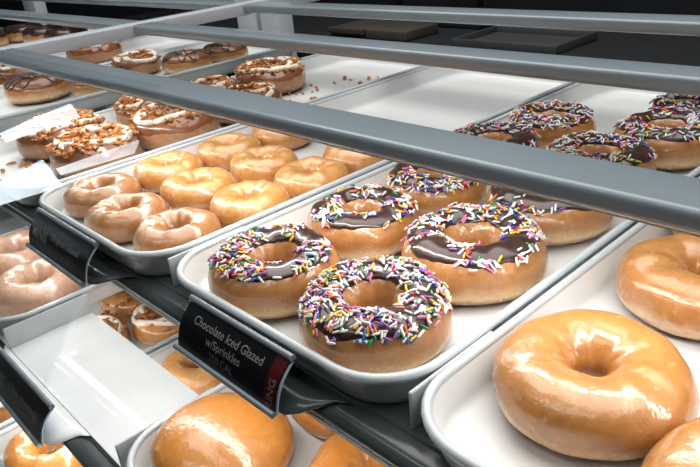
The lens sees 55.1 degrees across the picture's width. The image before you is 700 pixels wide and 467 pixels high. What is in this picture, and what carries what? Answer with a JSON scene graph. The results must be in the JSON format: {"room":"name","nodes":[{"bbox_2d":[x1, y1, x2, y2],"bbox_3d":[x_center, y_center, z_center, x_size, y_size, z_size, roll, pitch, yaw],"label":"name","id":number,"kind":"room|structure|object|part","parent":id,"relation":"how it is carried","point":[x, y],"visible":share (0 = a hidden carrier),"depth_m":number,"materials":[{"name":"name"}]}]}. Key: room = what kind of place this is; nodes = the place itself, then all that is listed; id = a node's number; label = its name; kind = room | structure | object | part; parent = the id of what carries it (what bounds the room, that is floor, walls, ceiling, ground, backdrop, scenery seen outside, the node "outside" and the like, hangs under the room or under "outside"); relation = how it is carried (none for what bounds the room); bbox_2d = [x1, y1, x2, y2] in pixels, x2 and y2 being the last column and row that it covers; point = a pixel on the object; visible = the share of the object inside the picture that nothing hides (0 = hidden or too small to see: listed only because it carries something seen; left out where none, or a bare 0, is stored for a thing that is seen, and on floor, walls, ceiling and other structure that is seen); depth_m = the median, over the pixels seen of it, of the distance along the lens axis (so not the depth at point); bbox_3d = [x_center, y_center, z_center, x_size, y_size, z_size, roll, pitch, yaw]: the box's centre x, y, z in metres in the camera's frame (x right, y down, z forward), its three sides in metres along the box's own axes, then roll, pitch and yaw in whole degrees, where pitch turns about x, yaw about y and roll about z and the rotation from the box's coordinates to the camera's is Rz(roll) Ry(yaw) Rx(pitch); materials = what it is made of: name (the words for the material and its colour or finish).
{"room":"food shop","nodes":[
{"label":"food shop","id":0,"kind":"room"},
{"bbox_2d":[0,0,699,75],"bbox_3d":[-2.881,-3.202,6.937,0.050,2.800,21.000,-26,32,-37],"label":"wall","id":1,"kind":"structure","parent":0,"point":[674,7],"depth_m":3.65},
{"bbox_3d":[-6.609,0.000,4.335,10.700,0.050,21.000,-26,32,-37],"label":"floor","id":2,"kind":"structure","parent":0,"visible":0},
{"bbox_2d":[0,0,699,466],"bbox_3d":[-0.518,0.049,1.506,0.984,1.192,3.029,-26,32,-37],"label":"display case","id":3,"kind":"object","parent":2,"relation":"on","point":[113,389],"visible":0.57,"depth_m":0.62,"materials":[{"name":"grey metal"}]},
{"bbox_3d":[-0.568,-0.153,1.384,0.038,0.015,3.024,-26,32,-37],"label":"shelf rail","id":4,"kind":"part","parent":3,"relation":"part of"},
{"bbox_3d":[-0.317,-0.108,1.238,0.809,0.014,0.096,-26,32,-37],"label":"shelf arm","id":5,"kind":"part","parent":3,"relation":"part of"},
{"bbox_3d":[-1.169,-0.482,2.756,0.043,1.192,0.120,-26,32,-37],"label":"post","id":6,"kind":"part","parent":3,"relation":"part of","materials":[{"name":"grey metal"}]},
{"bbox_2d":[0,345,89,447],"bbox_3d":[-0.322,0.152,0.659,0.038,0.036,0.219,-26,32,-37],"label":"tag","id":7,"kind":"object","parent":3,"relation":"attached to","point":[42,418],"visible":1,"depth_m":0.63,"materials":[{"name":"black"}]},
{"bbox_3d":[-0.182,0.211,0.549,0.025,0.016,1.176,-26,32,-37],"label":"rail","id":8,"kind":"part","parent":3,"relation":"part of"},
{"bbox_2d":[0,226,122,333],"bbox_3d":[-0.253,-0.029,1.006,0.626,0.029,0.265,-26,32,-37],"label":"serving tray","id":9,"kind":"object","parent":3,"relation":"on","point":[95,293],"visible":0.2,"depth_m":0.79,"materials":[{"name":"white plastic"}]},
{"bbox_2d":[0,229,40,274],"bbox_3d":[-0.444,0.029,0.901,0.111,0.042,0.110,-26,32,-37],"label":"doughnut","id":10,"kind":"object","parent":9,"relation":"on","point":[13,250],"visible":0.48,"depth_m":0.89,"materials":[{"name":"beige food"}]},
{"bbox_2d":[0,258,89,316],"bbox_3d":[-0.376,0.063,0.815,0.114,0.042,0.112,-26,32,-37],"label":"doughnut","id":11,"kind":"object","parent":9,"relation":"on","point":[28,286],"visible":0.72,"depth_m":0.78,"materials":[{"name":"beige food"}]},
{"bbox_2d":[6,24,140,45],"bbox_3d":[-1.017,-0.509,1.873,0.737,0.029,0.552,-26,32,-37],"label":"serving tray","id":12,"kind":"object","parent":3,"relation":"on","point":[9,43],"visible":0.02,"depth_m":2.05,"materials":[{"name":"white plastic"}]},
{"bbox_2d":[0,30,8,46],"bbox_3d":[-1.081,-0.575,1.992,0.123,0.049,0.121,-26,32,-37],"label":"doughnut","id":13,"kind":"object","parent":12,"relation":"on","point":[4,39],"visible":0.97,"depth_m":1.98,"materials":[{"name":"brown food"}]},
{"bbox_2d":[3,22,41,42],"bbox_3d":[-1.010,-0.625,2.082,0.123,0.049,0.124,-26,32,-37],"label":"doughnut","id":14,"kind":"object","parent":12,"relation":"on","point":[14,32],"visible":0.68,"depth_m":2.03,"materials":[{"name":"brown food"}]},
{"bbox_2d":[22,24,61,41],"bbox_3d":[-0.909,-0.594,1.997,0.124,0.049,0.119,-26,32,-37],"label":"doughnut","id":15,"kind":"object","parent":12,"relation":"on","point":[33,33],"visible":0.58,"depth_m":1.95,"materials":[{"name":"brown food"}]},
{"bbox_2d":[44,26,87,38],"bbox_3d":[-0.809,-0.564,1.914,0.121,0.049,0.120,-23,31,-33],"label":"doughnut","id":16,"kind":"object","parent":12,"relation":"on","point":[64,30],"visible":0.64,"depth_m":1.87,"materials":[{"name":"brown food"}]},
{"bbox_2d":[25,207,133,286],"bbox_3d":[-0.272,0.009,0.640,0.036,0.036,0.202,-26,32,-37],"label":"tag","id":17,"kind":"object","parent":3,"relation":"attached to","point":[67,249],"visible":1,"depth_m":0.62,"materials":[{"name":"black plastic"}]},
{"bbox_2d":[0,340,177,459],"bbox_3d":[-0.115,0.175,0.848,0.667,0.029,0.263,-26,32,-37],"label":"serving tray","id":18,"kind":"object","parent":3,"relation":"on","point":[161,354],"visible":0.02,"depth_m":0.78,"materials":[{"name":"white plastic"}]},
{"bbox_2d":[2,430,80,466],"bbox_3d":[-0.328,0.239,0.739,0.104,0.039,0.106,-26,32,-37],"label":"doughnut","id":19,"kind":"object","parent":18,"relation":"on","point":[20,451],"visible":0.45,"depth_m":0.71,"materials":[{"name":"orange food"}]},
{"bbox_2d":[162,351,220,394],"bbox_3d":[-0.193,0.173,0.854,0.098,0.037,0.097,-26,32,-37],"label":"doughnut","id":20,"kind":"object","parent":18,"relation":"on","point":[177,364],"visible":0.34,"depth_m":0.82,"materials":[{"name":"orange food"}]},
{"bbox_2d":[0,301,178,429],"bbox_3d":[-0.305,0.105,1.035,0.667,0.029,0.271,-26,32,-37],"label":"serving tray","id":21,"kind":"object","parent":3,"relation":"on","point":[147,349],"visible":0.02,"depth_m":0.92,"materials":[{"name":"white plastic"}]},
{"bbox_2d":[0,402,11,422],"bbox_3d":[-0.428,0.199,0.839,0.102,0.044,0.096,-18,28,-25],"label":"doughnut","id":22,"kind":"object","parent":21,"relation":"on","point":[4,414],"visible":0.04,"depth_m":0.80,"materials":[{"name":"orange food"}]},
{"bbox_2d":[94,310,129,340],"bbox_3d":[-0.359,0.146,0.936,0.099,0.044,0.101,-26,32,-37],"label":"doughnut","id":23,"kind":"object","parent":21,"relation":"on","point":[116,323],"visible":0.23,"depth_m":0.94,"materials":[{"name":"food"}]},
{"bbox_2d":[99,290,142,319],"bbox_3d":[-0.336,0.093,1.041,0.102,0.046,0.105,-26,32,-37],"label":"doughnut","id":24,"kind":"object","parent":21,"relation":"on","point":[122,302],"visible":0.2,"depth_m":1.00,"materials":[{"name":"brown food"}]},
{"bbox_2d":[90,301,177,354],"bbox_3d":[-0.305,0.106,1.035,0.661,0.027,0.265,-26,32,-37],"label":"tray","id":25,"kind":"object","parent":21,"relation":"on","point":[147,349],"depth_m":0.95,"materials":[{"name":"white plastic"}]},
{"bbox_2d":[128,304,178,344],"bbox_3d":[-0.266,0.122,0.967,0.099,0.043,0.095,17,33,39],"label":"doughnut","id":26,"kind":"object","parent":21,"relation":"on","point":[149,327],"visible":0.38,"depth_m":0.93,"materials":[{"name":"brown food"}]},
{"bbox_3d":[-0.145,0.183,0.577,0.096,0.002,1.176,-26,32,-37],"label":"shelf panel","id":27,"kind":"part","parent":3,"relation":"part of","materials":[{"name":"white plastic"}]},
{"bbox_2d":[0,35,203,85],"bbox_3d":[-0.644,-0.372,1.508,0.737,0.029,0.269,-26,32,-37],"label":"serving tray","id":28,"kind":"object","parent":3,"relation":"on","point":[157,43],"visible":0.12,"depth_m":1.74,"materials":[{"name":"white plastic"}]},
{"bbox_2d":[0,73,7,84],"bbox_3d":[-0.735,-0.293,1.338,0.104,0.042,0.105,-26,32,-37],"label":"doughnut","id":29,"kind":"object","parent":28,"relation":"on","point":[3,78],"visible":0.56,"depth_m":1.33,"materials":[{"name":"brown food"}]},
{"bbox_2d":[0,65,32,77],"bbox_3d":[-0.690,-0.348,1.430,0.125,0.053,0.123,-26,32,-37],"label":"doughnut","id":30,"kind":"object","parent":28,"relation":"on","point":[8,71],"visible":0.12,"depth_m":1.38,"materials":[{"name":"brown food"}]},
{"bbox_2d":[66,41,122,63],"bbox_3d":[-0.608,-0.434,1.593,0.133,0.055,0.127,-26,32,-37],"label":"doughnut","id":31,"kind":"object","parent":28,"relation":"on","point":[97,54],"visible":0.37,"depth_m":1.55,"materials":[{"name":"brown food"}]},
{"bbox_3d":[-0.562,-0.277,1.343,0.038,0.015,3.024,-26,32,-37],"label":"shelf rail","id":32,"kind":"part","parent":3,"relation":"part of","materials":[{"name":"grey metal"}]},
{"bbox_2d":[0,41,291,132],"bbox_3d":[-0.455,-0.303,1.322,0.737,0.029,0.269,-26,32,-37],"label":"serving tray","id":33,"kind":"object","parent":3,"relation":"on","point":[12,115],"visible":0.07,"depth_m":1.25,"materials":[{"name":"white plastic"}]},
{"bbox_2d":[3,72,70,104],"bbox_3d":[-0.591,-0.279,1.271,0.122,0.049,0.123,-26,32,-37],"label":"doughnut","id":34,"kind":"object","parent":33,"relation":"on","point":[28,88],"visible":0.8,"depth_m":1.23,"materials":[{"name":"brown food"}]},
{"bbox_2d":[71,66,130,96],"bbox_3d":[-0.465,-0.285,1.261,0.117,0.045,0.110,-26,32,-37],"label":"doughnut","id":35,"kind":"object","parent":33,"relation":"on","point":[78,90],"visible":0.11,"depth_m":1.22,"materials":[{"name":"brown food"}]},
{"bbox_2d":[110,49,161,73],"bbox_3d":[-0.450,-0.360,1.414,0.105,0.046,0.109,-26,32,-37],"label":"doughnut","id":36,"kind":"object","parent":33,"relation":"on","point":[148,61],"visible":0.86,"depth_m":1.38,"materials":[{"name":"white food"}]},
{"bbox_2d":[162,48,212,73],"bbox_3d":[-0.337,-0.357,1.390,0.103,0.042,0.104,8,29,26],"label":"doughnut","id":37,"kind":"object","parent":33,"relation":"on","point":[181,60],"visible":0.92,"depth_m":1.35,"materials":[{"name":"brown food"}]},
{"bbox_2d":[203,43,248,63],"bbox_3d":[-0.271,-0.396,1.459,0.100,0.040,0.098,-26,32,-37],"label":"doughnut","id":38,"kind":"object","parent":33,"relation":"on","point":[220,52],"visible":0.68,"depth_m":1.42,"materials":[{"name":"brown food"}]},
{"bbox_3d":[-0.307,-0.377,1.193,0.658,0.021,0.034,-26,32,-37],"label":"shelf arm","id":39,"kind":"part","parent":3,"relation":"part of","materials":[{"name":"grey metal"}]},
{"bbox_2d":[0,54,424,205],"bbox_3d":[-0.182,-0.198,1.047,0.749,0.029,0.271,-26,32,-37],"label":"serving tray","id":40,"kind":"object","parent":3,"relation":"on","point":[24,185],"visible":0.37,"depth_m":1.02,"materials":[{"name":"white plastic"}]},
{"bbox_2d":[11,108,104,159],"bbox_3d":[-0.405,-0.142,0.940,0.119,0.052,0.123,2,27,16],"label":"doughnut","id":41,"kind":"object","parent":40,"relation":"on","point":[37,132],"visible":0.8,"depth_m":0.90,"materials":[{"name":"food"}]},
{"bbox_2d":[44,122,139,176],"bbox_3d":[-0.326,-0.109,0.858,0.114,0.049,0.118,-26,32,-37],"label":"doughnut","id":42,"kind":"object","parent":40,"relation":"on","point":[78,150],"visible":0.98,"depth_m":0.82,"materials":[{"name":"brown food"}]},
{"bbox_2d":[111,95,153,124],"bbox_3d":[-0.302,-0.194,1.029,0.114,0.051,0.117,-24,31,-34],"label":"doughnut","id":43,"kind":"object","parent":40,"relation":"on","point":[124,106],"visible":0.33,"depth_m":0.99,"materials":[{"name":"brown food"}]},
{"bbox_2d":[127,103,219,149],"bbox_3d":[-0.244,-0.154,0.930,0.131,0.053,0.123,-26,32,-37],"label":"doughnut","id":44,"kind":"object","parent":40,"relation":"on","point":[157,125],"visible":0.62,"depth_m":0.89,"materials":[{"name":"brown food"}]},
{"bbox_2d":[189,75,238,87],"bbox_3d":[-0.229,-0.232,1.100,0.103,0.045,0.101,-26,32,-37],"label":"doughnut","id":45,"kind":"object","parent":40,"relation":"on","point":[216,80],"visible":0.29,"depth_m":1.10,"materials":[{"name":"food"}]},
{"bbox_2d":[220,81,282,124],"bbox_3d":[-0.158,-0.199,1.011,0.109,0.049,0.110,-26,32,-37],"label":"doughnut","id":46,"kind":"object","parent":40,"relation":"on","point":[266,88],"visible":0.33,"depth_m":0.99,"materials":[{"name":"food"}]},
{"bbox_2d":[234,56,305,93],"bbox_3d":[-0.137,-0.273,1.157,0.122,0.053,0.122,-9,26,-8],"label":"doughnut","id":47,"kind":"object","parent":40,"relation":"on","point":[286,73],"visible":0.91,"depth_m":1.12,"materials":[{"name":"brown food"}]},
{"bbox_2d":[126,383,326,466],"bbox_3d":[0.118,0.107,0.642,0.626,0.029,0.258,-26,32,-37],"label":"serving tray","id":48,"kind":"object","parent":3,"relation":"on","point":[306,445],"visible":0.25,"depth_m":0.55,"materials":[{"name":"white plastic"}]},
{"bbox_2d":[150,392,293,466],"bbox_3d":[-0.101,0.167,0.532,0.110,0.047,0.112,-26,32,-37],"label":"doughnut","id":49,"kind":"object","parent":48,"relation":"on","point":[223,429],"visible":0.91,"depth_m":0.51,"materials":[{"name":"orange food"}]},
{"bbox_2d":[291,412,335,438],"bbox_3d":[-0.006,0.136,0.590,0.103,0.039,0.105,-26,32,-37],"label":"doughnut","id":50,"kind":"object","parent":48,"relation":"on","point":[304,420],"visible":0.06,"depth_m":0.55,"materials":[{"name":"orange food"}]},
{"bbox_2d":[309,434,384,466],"bbox_3d":[0.016,0.181,0.491,0.101,0.038,0.103,-26,32,-37],"label":"doughnut","id":51,"kind":"object","parent":48,"relation":"on","point":[335,451],"visible":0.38,"depth_m":0.50,"materials":[{"name":"orange food"}]},
{"bbox_3d":[-0.193,-0.123,1.799,0.043,1.192,0.077,-26,32,-37],"label":"post","id":52,"kind":"part","parent":3,"relation":"part of","materials":[{"name":"grey metal"}]},
{"bbox_2d":[173,294,350,418],"bbox_3d":[-0.078,0.077,0.457,0.037,0.036,0.186,-26,32,-37],"label":"tag","id":53,"kind":"object","parent":3,"relation":"attached to","point":[254,367],"visible":1,"depth_m":0.44,"materials":[{"name":"black plastic"}]},
{"bbox_3d":[-0.130,-0.100,1.738,0.043,1.192,0.070,-26,32,-37],"label":"post","id":54,"kind":"part","parent":3,"relation":"part of","materials":[{"name":"grey metal"}]},
{"bbox_2d":[39,66,574,275],"bbox_3d":[0.010,-0.129,0.861,0.746,0.029,0.264,-26,32,-37],"label":"serving tray","id":55,"kind":"object","parent":3,"relation":"on","point":[447,99],"visible":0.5,"depth_m":0.96,"materials":[{"name":"white plastic"}]},
{"bbox_2d":[62,173,141,218],"bbox_3d":[-0.268,-0.042,0.727,0.082,0.031,0.083,-26,32,-37],"label":"doughnut","id":56,"kind":"object","parent":55,"relation":"on","point":[83,194],"visible":0.7,"depth_m":0.70,"materials":[{"name":"brown food"}]},
{"bbox_2d":[84,192,168,242],"bbox_3d":[-0.221,-0.018,0.666,0.082,0.031,0.082,-26,32,-37],"label":"doughnut","id":57,"kind":"object","parent":55,"relation":"on","point":[117,217],"visible":0.84,"depth_m":0.64,"materials":[{"name":"brown food"}]},
{"bbox_2d":[133,150,203,192],"bbox_3d":[-0.210,-0.072,0.778,0.081,0.032,0.082,-26,32,-37],"label":"doughnut","id":58,"kind":"object","parent":55,"relation":"on","point":[150,172],"visible":0.67,"depth_m":0.76,"materials":[{"name":"orange food"}]},
{"bbox_2d":[132,207,221,250],"bbox_3d":[-0.159,0.001,0.615,0.082,0.031,0.081,-26,32,-37],"label":"doughnut","id":59,"kind":"object","parent":55,"relation":"on","point":[170,228],"visible":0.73,"depth_m":0.59,"materials":[{"name":"brown food"}]},
{"bbox_2d":[160,167,236,210],"bbox_3d":[-0.160,-0.048,0.717,0.080,0.032,0.083,-26,32,-37],"label":"doughnut","id":60,"kind":"object","parent":55,"relation":"on","point":[196,188],"visible":0.8,"depth_m":0.69,"materials":[{"name":"orange food"}]},
{"bbox_2d":[196,133,261,170],"bbox_3d":[-0.150,-0.102,0.829,0.081,0.031,0.082,-26,32,-37],"label":"doughnut","id":61,"kind":"object","parent":55,"relation":"on","point":[217,150],"visible":0.66,"depth_m":0.80,"materials":[{"name":"orange food"}]},
{"bbox_2d":[209,180,290,227],"bbox_3d":[-0.100,-0.029,0.665,0.083,0.031,0.084,-26,32,-37],"label":"doughnut","id":62,"kind":"object","parent":55,"relation":"on","point":[236,202],"visible":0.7,"depth_m":0.64,"materials":[{"name":"orange food"}]},
{"bbox_2d":[229,145,298,182],"bbox_3d":[-0.099,-0.079,0.768,0.080,0.032,0.082,-26,32,-37],"label":"doughnut","id":63,"kind":"object","parent":55,"relation":"on","point":[261,162],"visible":0.8,"depth_m":0.74,"materials":[{"name":"orange food"}]},
{"bbox_2d":[251,127,309,149],"bbox_3d":[-0.089,-0.131,0.876,0.082,0.031,0.081,-26,32,-37],"label":"doughnut","id":64,"kind":"object","parent":55,"relation":"on","point":[265,137],"visible":0.43,"depth_m":0.84,"materials":[{"name":"orange food"}]},
{"bbox_2d":[274,156,348,198],"bbox_3d":[-0.041,-0.058,0.713,0.080,0.032,0.080,-26,32,-37],"label":"doughnut","id":65,"kind":"object","parent":55,"relation":"on","point":[299,177],"visible":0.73,"depth_m":0.69,"materials":[{"name":"orange food"}]},
{"bbox_2d":[323,146,383,173],"bbox_3d":[0.009,-0.091,0.771,0.082,0.031,0.081,-26,32,-37],"label":"doughnut","id":66,"kind":"object","parent":55,"relation":"on","point":[354,161],"visible":0.4,"depth_m":0.74,"materials":[{"name":"orange food"}]},
{"bbox_3d":[-0.535,-0.417,1.319,0.040,0.015,3.024,-26,32,-37],"label":"shelf rail","id":67,"kind":"part","parent":3,"relation":"part of","materials":[{"name":"grey metal"}]},
{"bbox_3d":[-0.091,-0.109,0.579,0.042,0.013,1.253,-26,32,-37],"label":"rail","id":68,"kind":"part","parent":3,"relation":"part of","materials":[{"name":"grey metal"}]},
{"bbox_3d":[-0.370,-0.499,1.456,0.046,0.015,3.024,-26,32,-37],"label":"shelf rail","id":69,"kind":"part","parent":3,"relation":"part of","materials":[{"name":"grey metal"}]},
{"bbox_2d":[176,83,699,403],"bbox_3d":[0.198,-0.061,0.680,0.740,0.029,0.260,-26,32,-37],"label":"serving tray","id":70,"kind":"object","parent":3,"relation":"on","point":[611,104],"visible":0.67,"depth_m":0.49,"materials":[{"name":"white plastic"}]},
{"bbox_2d":[207,222,340,319],"bbox_3d":[-0.058,0.027,0.523,0.104,0.045,0.103,-26,32,-37],"label":"doughnut","id":71,"kind":"object","parent":70,"relation":"on","point":[263,272],"visible":0.99,"depth_m":0.49,"materials":[{"name":"orange food"}]},
{"bbox_2d":[306,183,419,261],"bbox_3d":[0.011,-0.012,0.591,0.101,0.044,0.099,-24,31,-34],"label":"doughnut","id":72,"kind":"object","parent":70,"relation":"on","point":[369,220],"visible":0.97,"depth_m":0.56,"materials":[{"name":"brown food"}]},
{"bbox_2d":[297,255,452,372],"bbox_3d":[0.016,0.053,0.451,0.105,0.046,0.105,-26,32,-37],"label":"doughnut","id":73,"kind":"object","parent":70,"relation":"on","point":[392,314],"visible":1,"depth_m":0.42,"materials":[{"name":"multicoloured food"}]},
{"bbox_2d":[384,163,486,215],"bbox_3d":[0.083,-0.049,0.653,0.100,0.044,0.102,-26,32,-37],"label":"doughnut","id":74,"kind":"object","parent":70,"relation":"on","point":[433,191],"visible":0.47,"depth_m":0.61,"materials":[{"name":"multicoloured food"}]},
{"bbox_2d":[400,202,548,305],"bbox_3d":[0.094,0.013,0.517,0.112,0.048,0.113,-26,32,-37],"label":"doughnut","id":75,"kind":"object","parent":70,"relation":"on","point":[492,253],"visible":0.99,"depth_m":0.48,"materials":[{"name":"brown food"}]},
{"bbox_2d":[452,120,541,147],"bbox_3d":[0.154,-0.092,0.728,0.100,0.044,0.102,-23,31,-32],"label":"doughnut","id":76,"kind":"object","parent":70,"relation":"on","point":[512,132],"visible":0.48,"depth_m":0.73,"materials":[{"name":"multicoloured food"}]},
{"bbox_2d":[485,186,613,245],"bbox_3d":[0.172,-0.027,0.587,0.109,0.045,0.110,-26,32,-37],"label":"doughnut","id":77,"kind":"object","parent":70,"relation":"on","point":[562,224],"visible":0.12,"depth_m":0.54,"materials":[{"name":"brown food"}]},
{"bbox_2d":[508,99,596,148],"bbox_3d":[0.236,-0.127,0.786,0.098,0.043,0.100,-26,32,-37],"label":"doughnut","id":78,"kind":"object","parent":70,"relation":"on","point":[551,120],"visible":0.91,"depth_m":0.76,"materials":[{"name":"multicoloured food"}]},
{"bbox_2d":[546,130,656,169],"bbox_3d":[0.245,-0.069,0.659,0.106,0.046,0.106,-26,32,-37],"label":"doughnut","id":79,"kind":"object","parent":70,"relation":"on","point":[612,147],"visible":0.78,"depth_m":0.65,"materials":[{"name":"multicoloured food"}]},
{"bbox_2d":[613,106,699,170],"bbox_3d":[0.335,-0.102,0.710,0.107,0.046,0.107,-26,32,-37],"label":"doughnut","id":80,"kind":"object","parent":70,"relation":"on","point":[674,134],"visible":0.94,"depth_m":0.67,"materials":[{"name":"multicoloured food"}]},
{"bbox_2d":[649,93,699,111],"bbox_3d":[0.389,-0.139,0.777,0.079,0.045,0.079,2,27,16],"label":"doughnut","id":81,"kind":"object","parent":70,"relation":"on","point":[690,102],"visible":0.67,"depth_m":0.77,"materials":[{"name":"multicoloured food"}]},
{"bbox_2d":[421,176,699,466],"bbox_3d":[0.383,0.009,0.493,0.749,0.029,0.277,-26,32,-37],"label":"serving tray","id":82,"kind":"object","parent":3,"relation":"on","point":[462,414],"visible":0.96,"depth_m":0.39,"materials":[{"name":"white plastic"}]},
{"bbox_2d":[492,309,699,460],"bbox_3d":[0.135,0.081,0.377,0.111,0.038,0.111,-26,32,-37],"label":"doughnut","id":83,"kind":"object","parent":82,"relation":"on","point":[592,384],"visible":0.99,"depth_m":0.35,"materials":[{"name":"orange food"}]},
{"bbox_2d":[615,233,699,340],"bbox_3d":[0.239,0.033,0.453,0.110,0.041,0.112,-26,32,-37],"label":"doughnut","id":84,"kind":"object","parent":82,"relation":"on","point":[657,279],"visible":0.99,"depth_m":0.44,"materials":[{"name":"orange food"}]},
{"bbox_2d":[641,417,699,466],"bbox_3d":[0.178,0.120,0.282,0.108,0.041,0.109,-26,32,-37],"label":"doughnut","id":85,"kind":"object","parent":82,"relation":"on","point":[680,447],"visible":1,"depth_m":0.30,"materials":[{"name":"orange food"}]},
{"bbox_2d":[115,8,699,76],"bbox_3d":[0.222,-0.318,2.471,0.600,0.890,3.200,-26,32,-37],"label":"worktable","id":86,"kind":"object","parent":2,"relation":"on","point":[640,47],"visible":0.02,"depth_m":1.68,"materials":[{"name":"metal"}]},
{"bbox_2d":[327,19,437,41],"bbox_3d":[0.097,-0.630,2.078,0.165,0.030,0.320,-26,32,-37],"label":"carton","id":87,"kind":"object","parent":86,"relation":"on","point":[403,31],"visible":1,"depth_m":2.03,"materials":[{"name":"cardboard"}]},
{"bbox_2d":[362,0,491,28],"bbox_3d":[0.255,-1.029,2.089,0.200,0.709,0.500,-26,32,-37],"label":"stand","id":88,"kind":"object","parent":86,"relation":"on","point":[469,3],"visible":0.07,"depth_m":2.09,"materials":[{"name":"black metal"}]},
{"bbox_2d":[452,26,597,54],"bbox_3d":[0.456,-0.512,1.765,0.202,0.021,0.312,-26,32,-37],"label":"sheet pan","id":89,"kind":"object","parent":86,"relation":"on","point":[506,38],"visible":0.91,"depth_m":1.76,"materials":[{"name":"grey metal"}]}
]}

